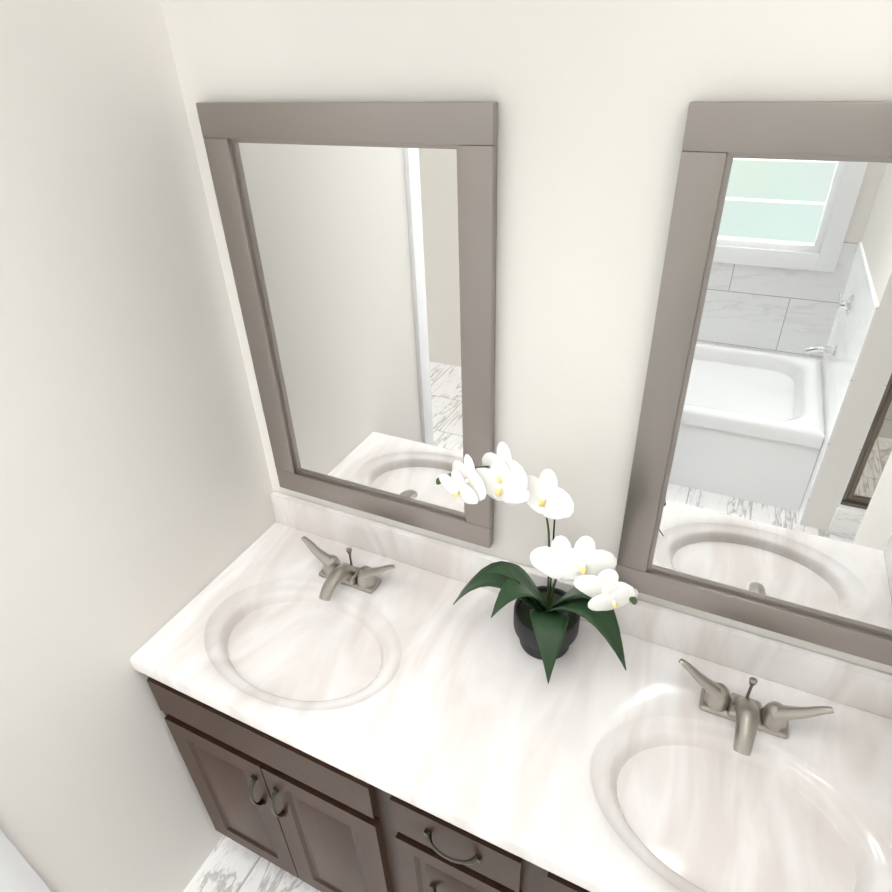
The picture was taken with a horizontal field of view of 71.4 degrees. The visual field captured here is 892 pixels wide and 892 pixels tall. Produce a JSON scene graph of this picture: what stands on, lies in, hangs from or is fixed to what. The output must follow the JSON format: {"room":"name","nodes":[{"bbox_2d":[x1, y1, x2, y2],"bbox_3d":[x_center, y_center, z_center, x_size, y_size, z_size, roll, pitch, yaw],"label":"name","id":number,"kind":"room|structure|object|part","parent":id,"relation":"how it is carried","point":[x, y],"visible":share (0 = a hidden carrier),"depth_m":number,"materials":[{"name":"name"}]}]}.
{"room":"bathroom","nodes":[
{"label":"bathroom","id":0,"kind":"room"},
{"bbox_2d":[0,0,275,891],"bbox_3d":[-1.165,0.610,0.619,0.120,2.440,2.804,13,36,22],"label":"wall","id":1,"kind":"structure","parent":0,"point":[136,506],"depth_m":1.26,"materials":[{"name":"paint"}]},
{"bbox_2d":[0,829,51,891],"bbox_3d":[-1.141,0.723,0.714,0.138,2.145,0.955,13,36,22],"label":"door frame","id":2,"kind":"structure","parent":1,"relation":"attached to","point":[18,872],"depth_m":1.25,"materials":[{"name":"white paint"}]},
{"bbox_2d":[183,835,320,891],"bbox_3d":[-0.127,1.881,0.891,5.400,0.060,3.300,13,36,22],"label":"floor","id":3,"kind":"structure","parent":0,"point":[229,865],"depth_m":1.83,"materials":[{"name":"tile"}]},
{"bbox_2d":[130,491,891,891],"bbox_3d":[0.113,0.847,1.523,1.583,0.979,0.574,13,36,22],"label":"bathroom vanity","id":4,"kind":"object","parent":3,"relation":"on","point":[348,703],"visible":1,"depth_m":1.28,"materials":[{"name":"white stone"}]},
{"bbox_3d":[-0.550,0.928,1.609,0.298,0.543,0.048,13,36,22],"label":"door","id":5,"kind":"part","parent":4,"relation":"part of","materials":[{"name":"brown wood"}]},
{"bbox_3d":[-0.276,0.992,1.493,0.302,0.543,0.048,13,36,22],"label":"door","id":6,"kind":"part","parent":4,"relation":"part of","materials":[{"name":"brown wood"}]},
{"bbox_2d":[300,535,394,600],"bbox_3d":[-0.270,0.327,1.551,0.276,0.095,0.145,13,36,22],"label":"faucet","id":7,"kind":"object","parent":4,"relation":"on","point":[322,574],"depth_m":1.58,"materials":[{"name":"silver metal"}]},
{"bbox_3d":[0.011,0.758,1.172,0.267,0.115,0.048,13,36,22],"label":"drawer","id":8,"kind":"part","parent":4,"relation":"part of","materials":[{"name":"brown wood"}]},
{"bbox_3d":[0.019,0.947,1.293,0.267,0.270,0.048,13,36,22],"label":"drawer","id":9,"kind":"part","parent":4,"relation":"part of","materials":[{"name":"brown wood"}]},
{"bbox_2d":[436,442,637,683],"bbox_3d":[0.176,0.241,1.256,0.433,0.529,0.233,13,36,22],"label":"orchid","id":10,"kind":"object","parent":4,"relation":"on","point":[546,620],"visible":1,"depth_m":1.21,"materials":[{"name":"white plant"}]},
{"bbox_3d":[0.224,0.403,1.394,0.145,0.104,0.145,13,36,22],"label":"pot","id":11,"kind":"part","parent":10,"relation":"part of","materials":[{"name":"black ceramic"}]},
{"bbox_2d":[678,658,833,756],"bbox_3d":[0.577,0.524,1.194,0.276,0.095,0.145,13,36,22],"label":"faucet","id":12,"kind":"object","parent":4,"relation":"on","point":[707,708],"depth_m":1.22,"materials":[{"name":"silver metal"}]},
{"bbox_2d":[161,0,891,674],"bbox_3d":[-0.455,-0.103,1.683,3.375,2.440,0.120,13,36,22],"label":"wall","id":13,"kind":"structure","parent":0,"point":[593,98],"depth_m":1.03,"materials":[{"name":"paint"}]},
{"bbox_2d":[196,102,497,547],"bbox_3d":[-0.188,-0.218,1.356,0.627,0.934,0.022,13,36,22],"label":"mirror","id":14,"kind":"object","parent":13,"relation":"attached to","point":[360,238],"visible":1,"depth_m":1.28,"materials":[{"name":"silver metal"}]},
{"bbox_3d":[-0.185,-0.222,1.362,0.511,0.818,0.006,13,36,22],"label":"glass","id":15,"kind":"part","parent":14,"relation":"part of","materials":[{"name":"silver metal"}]},
{"bbox_2d":[270,491,891,724],"bbox_3d":[0.209,0.339,1.497,1.563,0.103,0.020,13,36,22],"label":"backsplash","id":16,"kind":"structure","parent":13,"relation":"attached to","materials":[{"name":"stone"}]},
{"bbox_2d":[616,101,891,665],"bbox_3d":[0.634,-0.027,1.009,0.613,0.934,0.022,13,36,22],"label":"mirror","id":17,"kind":"object","parent":13,"relation":"attached to","point":[759,495],"visible":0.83,"depth_m":1.02,"materials":[{"name":"silver metal"}]}
]}

